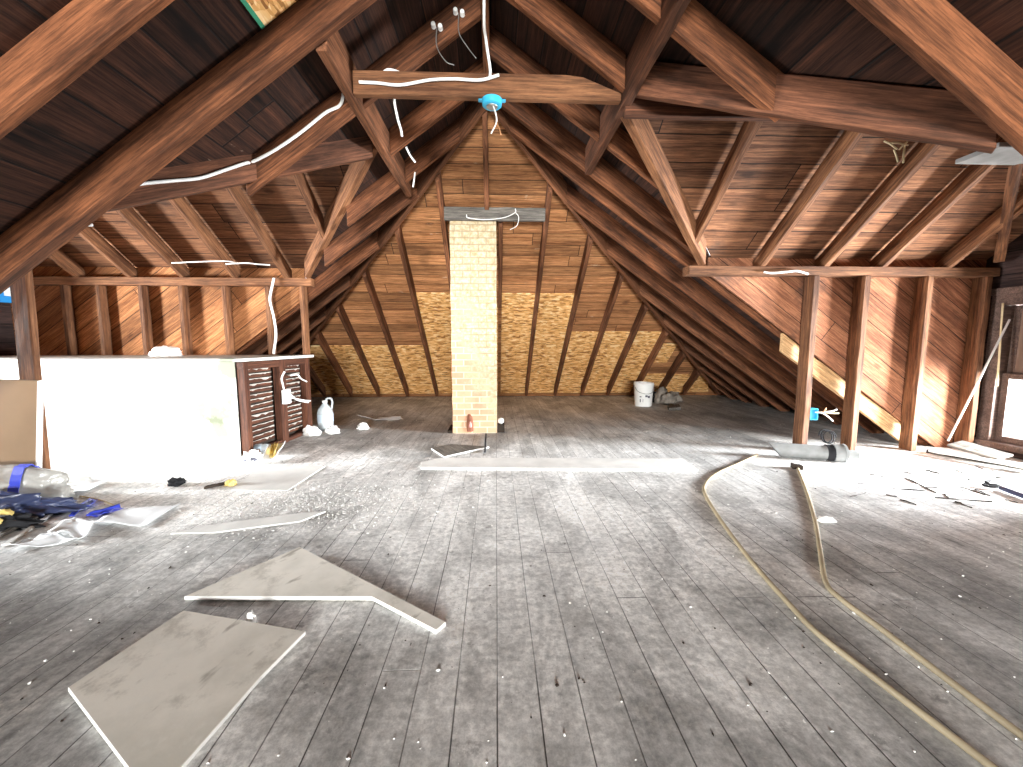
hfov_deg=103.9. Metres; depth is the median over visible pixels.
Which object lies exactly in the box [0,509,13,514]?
scrap
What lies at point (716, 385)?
rafter
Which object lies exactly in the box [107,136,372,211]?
rafter
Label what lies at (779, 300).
wall
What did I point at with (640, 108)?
board
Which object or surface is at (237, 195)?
rafter
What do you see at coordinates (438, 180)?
rafter
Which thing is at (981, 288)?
stud
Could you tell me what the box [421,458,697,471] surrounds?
plank
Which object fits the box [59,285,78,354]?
stud
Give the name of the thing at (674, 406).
block
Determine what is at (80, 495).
twine
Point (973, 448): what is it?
board
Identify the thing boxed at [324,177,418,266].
rafter
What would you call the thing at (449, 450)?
board
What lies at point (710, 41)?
rafter
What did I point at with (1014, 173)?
brace
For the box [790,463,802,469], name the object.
block
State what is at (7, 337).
wall
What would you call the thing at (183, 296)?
stud
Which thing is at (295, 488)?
rubble
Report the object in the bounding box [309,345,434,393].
board panel
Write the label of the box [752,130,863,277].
rafter
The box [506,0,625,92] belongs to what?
rafter
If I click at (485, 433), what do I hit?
rod
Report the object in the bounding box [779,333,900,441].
board
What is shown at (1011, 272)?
wall
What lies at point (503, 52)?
rafter
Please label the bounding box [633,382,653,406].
bucket
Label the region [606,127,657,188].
rafter
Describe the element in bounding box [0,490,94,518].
sheet
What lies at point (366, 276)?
rafter
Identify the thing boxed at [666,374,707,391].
board panel
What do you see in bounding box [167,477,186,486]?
glove
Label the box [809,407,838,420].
outlet box
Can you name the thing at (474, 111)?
rafter
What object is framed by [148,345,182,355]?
rag
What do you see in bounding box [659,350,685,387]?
rafter
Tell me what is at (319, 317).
rafter
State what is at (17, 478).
plastic bag
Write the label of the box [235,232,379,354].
rafter
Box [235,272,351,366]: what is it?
rafter
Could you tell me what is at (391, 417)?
paper strip
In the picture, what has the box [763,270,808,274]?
cable
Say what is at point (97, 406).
enclosure
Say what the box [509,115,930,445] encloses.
rafter
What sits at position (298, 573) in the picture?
drywall offcut
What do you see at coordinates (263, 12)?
board panel
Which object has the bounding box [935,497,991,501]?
splinter
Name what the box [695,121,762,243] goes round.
rafter
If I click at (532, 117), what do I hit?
rafter
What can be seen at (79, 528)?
paper sheet
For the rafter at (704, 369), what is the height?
0.830 m
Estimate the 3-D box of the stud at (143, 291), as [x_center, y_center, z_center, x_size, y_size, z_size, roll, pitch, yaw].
[-3.972,-0.683,4.349,0.049,0.744,0.094,0,6,-2]
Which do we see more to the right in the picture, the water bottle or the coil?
the coil
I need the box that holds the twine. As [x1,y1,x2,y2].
[79,495,113,505]
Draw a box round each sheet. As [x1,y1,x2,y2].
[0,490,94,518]
[2,531,76,546]
[47,517,99,538]
[68,478,107,491]
[86,503,180,525]
[170,511,325,533]
[231,464,324,490]
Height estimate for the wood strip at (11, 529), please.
0.017 m
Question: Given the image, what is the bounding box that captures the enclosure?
[0,355,313,458]
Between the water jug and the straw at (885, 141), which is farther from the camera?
the water jug
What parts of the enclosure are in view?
post, rail, rail, post, post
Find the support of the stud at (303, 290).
on the enclosure
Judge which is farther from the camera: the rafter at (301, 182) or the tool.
the rafter at (301, 182)
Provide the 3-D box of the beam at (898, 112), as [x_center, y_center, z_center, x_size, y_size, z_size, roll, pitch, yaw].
[1.191,-1.318,1.836,1.400,0.891,0.063,5,8,40]
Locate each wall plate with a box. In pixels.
[33,276,314,286]
[683,265,1000,277]
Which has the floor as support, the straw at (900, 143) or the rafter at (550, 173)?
the rafter at (550, 173)
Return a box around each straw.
[884,140,897,149]
[890,142,908,145]
[893,149,898,162]
[902,145,905,162]
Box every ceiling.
[0,0,1022,424]
[38,164,349,267]
[648,119,1022,259]
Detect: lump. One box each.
[653,387,667,403]
[660,393,676,404]
[673,393,682,401]
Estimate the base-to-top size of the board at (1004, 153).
0.030 m
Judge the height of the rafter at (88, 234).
1.051 m
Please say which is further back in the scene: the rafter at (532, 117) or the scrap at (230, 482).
the rafter at (532, 117)
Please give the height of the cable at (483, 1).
0.441 m
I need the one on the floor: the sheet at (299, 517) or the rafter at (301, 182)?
the sheet at (299, 517)
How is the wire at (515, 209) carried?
attached to the header
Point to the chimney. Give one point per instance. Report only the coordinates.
(473, 248)
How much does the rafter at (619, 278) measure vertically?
1.925 m
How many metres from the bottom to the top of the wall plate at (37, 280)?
0.090 m
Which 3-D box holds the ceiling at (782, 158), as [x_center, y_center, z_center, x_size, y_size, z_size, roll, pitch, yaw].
[2.536,-1.499,3.024,3.930,0.945,1.220,0,6,-2]
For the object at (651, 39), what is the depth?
2.07 m
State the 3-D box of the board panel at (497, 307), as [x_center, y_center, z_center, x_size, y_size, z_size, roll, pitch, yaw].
[-0.503,-0.440,6.447,0.570,1.426,1.752,0,6,-2]
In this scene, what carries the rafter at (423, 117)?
attached to the board at (485, 62)
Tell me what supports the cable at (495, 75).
attached to the tie
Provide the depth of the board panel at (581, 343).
6.61 m
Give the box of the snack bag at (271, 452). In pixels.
[263,441,285,461]
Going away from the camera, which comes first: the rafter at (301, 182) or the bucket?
the rafter at (301, 182)
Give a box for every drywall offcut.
[68,610,305,766]
[184,547,445,633]
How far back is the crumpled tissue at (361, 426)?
4.64 m
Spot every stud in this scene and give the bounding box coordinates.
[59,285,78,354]
[95,285,112,354]
[138,285,153,354]
[178,285,192,354]
[221,286,234,354]
[264,286,276,354]
[299,286,309,354]
[792,275,819,443]
[840,276,870,449]
[898,276,933,450]
[954,276,992,442]
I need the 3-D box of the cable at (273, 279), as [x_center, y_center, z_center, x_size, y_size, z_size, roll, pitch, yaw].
[-2.571,-0.727,4.319,0.080,0.815,0.035,0,6,-2]
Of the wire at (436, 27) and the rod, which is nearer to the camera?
the wire at (436, 27)
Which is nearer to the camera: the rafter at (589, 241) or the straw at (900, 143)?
the straw at (900, 143)
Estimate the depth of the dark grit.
1.59 m
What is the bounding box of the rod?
[484,433,486,452]
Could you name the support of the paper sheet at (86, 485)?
on the board at (73, 478)
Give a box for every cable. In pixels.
[140,94,343,185]
[171,260,237,263]
[225,262,269,265]
[269,278,276,353]
[359,73,498,86]
[383,68,397,70]
[393,99,402,136]
[405,147,415,162]
[482,0,491,75]
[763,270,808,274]
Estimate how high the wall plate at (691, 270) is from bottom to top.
0.079 m
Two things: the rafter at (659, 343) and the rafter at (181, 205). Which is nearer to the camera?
the rafter at (181, 205)
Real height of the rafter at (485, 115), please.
0.736 m
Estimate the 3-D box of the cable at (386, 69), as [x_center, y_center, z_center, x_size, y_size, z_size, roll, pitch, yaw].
[-0.662,-1.758,2.260,0.124,0.040,0.016,0,6,-2]
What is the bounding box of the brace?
[993,164,1022,262]
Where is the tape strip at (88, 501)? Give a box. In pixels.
[69,498,97,516]
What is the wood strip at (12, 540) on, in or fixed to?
on the floor
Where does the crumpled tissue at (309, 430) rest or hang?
on the floor
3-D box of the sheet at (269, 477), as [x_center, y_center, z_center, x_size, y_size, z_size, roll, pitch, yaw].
[-1.779,0.697,3.006,0.528,0.006,0.585,0,6,0]
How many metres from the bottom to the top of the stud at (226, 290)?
0.744 m
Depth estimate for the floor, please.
1.55 m
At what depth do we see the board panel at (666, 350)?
6.50 m
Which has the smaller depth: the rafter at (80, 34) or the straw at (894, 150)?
the rafter at (80, 34)
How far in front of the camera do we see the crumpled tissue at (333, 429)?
4.43 m
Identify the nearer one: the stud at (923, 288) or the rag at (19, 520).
the rag at (19, 520)
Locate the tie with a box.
[352,70,620,104]
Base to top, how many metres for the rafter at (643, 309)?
1.589 m
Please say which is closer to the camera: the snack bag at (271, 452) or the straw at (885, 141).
the straw at (885, 141)
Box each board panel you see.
[240,0,297,28]
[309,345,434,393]
[416,292,451,393]
[497,307,497,392]
[501,293,573,392]
[557,331,660,392]
[632,374,665,392]
[653,344,676,362]
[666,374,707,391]
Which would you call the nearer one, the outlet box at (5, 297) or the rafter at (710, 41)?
the rafter at (710, 41)
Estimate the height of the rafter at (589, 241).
2.268 m
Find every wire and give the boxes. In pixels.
[436,27,453,64]
[458,13,475,57]
[466,209,515,219]
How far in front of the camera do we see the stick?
3.52 m
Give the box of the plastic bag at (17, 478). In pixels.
[0,464,74,496]
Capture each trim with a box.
[928,448,1022,468]
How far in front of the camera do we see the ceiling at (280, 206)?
3.92 m
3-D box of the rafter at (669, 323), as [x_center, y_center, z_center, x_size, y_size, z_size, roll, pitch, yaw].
[3.116,-0.267,5.777,1.929,1.532,0.050,0,6,-2]
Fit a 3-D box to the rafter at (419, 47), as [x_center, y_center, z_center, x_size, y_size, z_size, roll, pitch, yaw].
[-0.540,-2.031,2.391,0.714,0.708,0.085,0,6,-2]
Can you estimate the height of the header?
0.135 m
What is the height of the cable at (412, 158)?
0.122 m
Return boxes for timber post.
[10,270,50,468]
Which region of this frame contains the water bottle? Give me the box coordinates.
[253,444,270,451]
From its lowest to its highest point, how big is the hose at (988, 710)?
0.021 m
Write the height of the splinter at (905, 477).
0.012 m
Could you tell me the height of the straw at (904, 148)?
0.080 m
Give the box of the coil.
[818,429,836,443]
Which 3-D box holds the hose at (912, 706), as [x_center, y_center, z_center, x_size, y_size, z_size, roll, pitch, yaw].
[1.417,0.763,2.283,0.538,0.021,2.927,2,6,21]
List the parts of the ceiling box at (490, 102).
plate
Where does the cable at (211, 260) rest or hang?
attached to the rafter at (181, 205)
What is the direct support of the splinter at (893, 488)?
on the floor
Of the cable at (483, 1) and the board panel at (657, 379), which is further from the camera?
the board panel at (657, 379)
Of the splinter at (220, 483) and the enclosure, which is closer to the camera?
the splinter at (220, 483)
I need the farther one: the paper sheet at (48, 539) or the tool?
the tool
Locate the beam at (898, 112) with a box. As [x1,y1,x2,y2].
[635,61,997,153]
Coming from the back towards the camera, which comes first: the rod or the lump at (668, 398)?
the lump at (668, 398)
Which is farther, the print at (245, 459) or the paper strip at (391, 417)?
the paper strip at (391, 417)
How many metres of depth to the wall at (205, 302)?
4.40 m
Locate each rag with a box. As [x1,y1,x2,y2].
[0,513,45,531]
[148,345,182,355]
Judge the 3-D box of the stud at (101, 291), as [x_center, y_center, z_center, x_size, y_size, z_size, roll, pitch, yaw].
[-4.412,-0.681,4.332,0.048,0.744,0.093,0,6,-2]
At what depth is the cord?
3.54 m
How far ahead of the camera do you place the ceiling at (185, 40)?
2.17 m
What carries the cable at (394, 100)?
hanging from the tie
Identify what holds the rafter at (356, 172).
on the wall plate at (37, 280)
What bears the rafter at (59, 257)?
on the wall plate at (37, 280)
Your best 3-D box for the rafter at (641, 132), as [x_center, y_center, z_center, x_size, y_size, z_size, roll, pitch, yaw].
[1.148,-1.418,2.903,0.063,0.907,1.392,6,8,44]
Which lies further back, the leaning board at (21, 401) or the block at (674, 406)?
the block at (674, 406)
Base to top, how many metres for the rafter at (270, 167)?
0.669 m
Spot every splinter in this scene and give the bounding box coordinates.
[204,482,224,488]
[893,488,924,490]
[905,477,936,492]
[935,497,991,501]
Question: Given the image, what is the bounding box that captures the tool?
[981,479,1022,497]
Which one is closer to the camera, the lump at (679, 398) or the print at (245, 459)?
the print at (245, 459)
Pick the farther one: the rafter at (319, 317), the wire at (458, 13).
the rafter at (319, 317)
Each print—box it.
[243,457,257,461]
[269,441,278,457]
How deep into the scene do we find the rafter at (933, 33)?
1.31 m
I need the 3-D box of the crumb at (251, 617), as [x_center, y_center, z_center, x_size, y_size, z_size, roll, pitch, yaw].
[-0.927,0.834,1.427,0.036,0.053,0.030,0,6,-2]
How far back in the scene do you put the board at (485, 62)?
2.61 m
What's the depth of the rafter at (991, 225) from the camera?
3.34 m
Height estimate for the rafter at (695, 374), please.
0.602 m
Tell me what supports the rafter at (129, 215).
on the wall plate at (37, 280)
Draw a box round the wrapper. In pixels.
[240,449,263,464]
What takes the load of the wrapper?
on the floor
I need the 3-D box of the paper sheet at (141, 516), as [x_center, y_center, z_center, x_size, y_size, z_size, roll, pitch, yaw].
[-2.219,0.753,2.301,0.418,0.032,0.321,-1,6,-10]
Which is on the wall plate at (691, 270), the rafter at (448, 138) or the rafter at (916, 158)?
the rafter at (916, 158)
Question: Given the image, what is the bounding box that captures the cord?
[996,303,1003,385]
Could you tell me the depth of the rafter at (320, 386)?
6.78 m
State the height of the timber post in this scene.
1.803 m
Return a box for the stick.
[947,319,1010,440]
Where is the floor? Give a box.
[0,395,1022,766]
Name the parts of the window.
sill, sash, sash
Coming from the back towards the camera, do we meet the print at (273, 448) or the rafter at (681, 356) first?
the rafter at (681, 356)
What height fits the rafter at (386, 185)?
0.528 m
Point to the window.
(994, 401)
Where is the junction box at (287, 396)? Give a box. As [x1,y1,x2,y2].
[280,371,310,403]
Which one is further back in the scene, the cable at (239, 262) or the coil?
the cable at (239, 262)
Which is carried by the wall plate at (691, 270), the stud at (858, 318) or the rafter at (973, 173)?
the rafter at (973, 173)
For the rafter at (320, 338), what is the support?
on the floor
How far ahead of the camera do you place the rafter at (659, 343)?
6.40 m
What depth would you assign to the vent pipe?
3.41 m
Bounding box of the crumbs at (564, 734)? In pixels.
[8,412,1017,764]
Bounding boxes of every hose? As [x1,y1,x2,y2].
[702,454,998,766]
[796,468,1022,740]
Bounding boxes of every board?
[0,379,43,467]
[67,474,91,483]
[431,444,488,457]
[481,0,489,72]
[623,98,784,121]
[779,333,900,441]
[947,440,1012,459]
[955,142,1022,164]
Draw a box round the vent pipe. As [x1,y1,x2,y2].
[768,442,859,462]
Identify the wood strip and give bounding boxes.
[0,514,45,537]
[2,514,52,545]
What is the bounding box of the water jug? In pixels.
[317,397,333,430]
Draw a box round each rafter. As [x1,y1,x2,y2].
[0,0,173,138]
[0,0,376,293]
[48,249,84,276]
[78,226,137,276]
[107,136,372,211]
[116,208,189,276]
[168,197,240,277]
[225,186,291,277]
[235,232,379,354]
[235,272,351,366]
[246,90,355,196]
[261,306,326,360]
[279,338,302,354]
[292,173,324,238]
[294,101,485,358]
[302,354,325,396]
[304,144,377,277]
[315,330,352,396]
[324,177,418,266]
[336,303,379,396]
[346,171,399,225]
[362,267,408,396]
[363,0,480,108]
[390,57,482,155]
[395,224,437,395]
[405,118,459,182]
[435,171,450,289]
[482,110,488,209]
[489,25,599,141]
[491,108,720,394]
[492,72,691,253]
[498,221,502,307]
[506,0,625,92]
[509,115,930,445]
[525,182,551,395]
[554,233,592,395]
[567,184,883,433]
[581,271,622,395]
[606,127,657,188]
[607,237,841,424]
[607,302,647,395]
[621,117,706,264]
[627,0,660,24]
[633,327,667,394]
[640,279,795,409]
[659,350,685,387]
[664,314,789,411]
[670,0,782,121]
[683,368,699,394]
[684,340,768,406]
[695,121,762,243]
[700,363,751,402]
[712,380,737,399]
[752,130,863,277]
[814,142,941,265]
[846,0,1022,155]
[870,136,1005,278]
[934,189,1022,278]
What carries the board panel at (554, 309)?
attached to the ceiling at (185, 40)
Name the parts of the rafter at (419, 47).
knob, porcelain knob, knob, knob, porcelain knob, knob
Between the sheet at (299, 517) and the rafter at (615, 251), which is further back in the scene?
the rafter at (615, 251)
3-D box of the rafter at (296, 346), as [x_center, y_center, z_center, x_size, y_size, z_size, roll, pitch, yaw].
[-3.696,-0.145,5.858,1.461,1.256,0.051,0,6,-2]
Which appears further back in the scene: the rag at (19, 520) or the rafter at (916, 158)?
the rafter at (916, 158)
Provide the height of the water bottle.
0.073 m
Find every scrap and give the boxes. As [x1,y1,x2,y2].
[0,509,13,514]
[224,479,236,485]
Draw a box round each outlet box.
[0,287,11,302]
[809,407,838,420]
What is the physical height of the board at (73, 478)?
0.004 m
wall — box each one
[0,302,16,355]
[11,266,304,354]
[708,257,986,446]
[974,234,1022,459]
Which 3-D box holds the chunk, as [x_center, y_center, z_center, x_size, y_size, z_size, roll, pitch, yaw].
[1.771,0.760,2.255,0.117,0.032,0.061,0,6,-2]
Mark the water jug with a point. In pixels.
(325, 415)
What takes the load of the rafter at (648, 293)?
on the floor
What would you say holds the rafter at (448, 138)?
attached to the rafter at (474, 111)
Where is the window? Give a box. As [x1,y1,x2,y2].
[973,286,1022,453]
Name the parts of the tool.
handle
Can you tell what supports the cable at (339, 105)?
attached to the rafter at (347, 151)
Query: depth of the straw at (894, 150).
1.79 m
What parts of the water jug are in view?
handle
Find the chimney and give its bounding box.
[447,221,504,432]
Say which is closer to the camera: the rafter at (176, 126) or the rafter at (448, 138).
the rafter at (176, 126)
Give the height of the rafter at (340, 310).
1.560 m
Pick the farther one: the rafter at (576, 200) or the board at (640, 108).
the rafter at (576, 200)
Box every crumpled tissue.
[303,425,321,435]
[325,425,339,433]
[356,422,369,429]
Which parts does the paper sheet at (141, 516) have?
tape strip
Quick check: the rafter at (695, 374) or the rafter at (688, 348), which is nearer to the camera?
the rafter at (688, 348)
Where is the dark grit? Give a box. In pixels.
[9,438,1020,735]
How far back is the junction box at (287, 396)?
3.94 m
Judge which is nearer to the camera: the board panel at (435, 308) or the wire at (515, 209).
the wire at (515, 209)
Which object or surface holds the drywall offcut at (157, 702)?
on the floor
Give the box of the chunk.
[817,515,836,522]
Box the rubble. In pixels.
[94,472,460,562]
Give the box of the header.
[444,207,544,221]
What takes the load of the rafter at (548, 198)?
on the floor
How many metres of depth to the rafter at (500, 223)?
4.68 m
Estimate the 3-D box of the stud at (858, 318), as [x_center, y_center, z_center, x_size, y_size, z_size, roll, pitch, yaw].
[3.146,-0.167,3.666,0.060,1.590,0.122,0,6,-2]
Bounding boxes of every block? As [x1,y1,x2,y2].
[667,404,680,410]
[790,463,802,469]
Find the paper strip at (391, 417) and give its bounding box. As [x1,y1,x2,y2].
[375,416,402,419]
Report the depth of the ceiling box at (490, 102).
2.27 m
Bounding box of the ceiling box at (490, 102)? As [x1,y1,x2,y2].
[478,94,505,134]
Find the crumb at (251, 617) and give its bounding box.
[246,609,256,622]
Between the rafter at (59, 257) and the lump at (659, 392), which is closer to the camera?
the rafter at (59, 257)
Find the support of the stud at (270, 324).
on the enclosure
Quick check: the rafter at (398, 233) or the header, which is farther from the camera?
the rafter at (398, 233)
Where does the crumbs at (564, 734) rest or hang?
on the floor
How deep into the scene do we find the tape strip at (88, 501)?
2.48 m

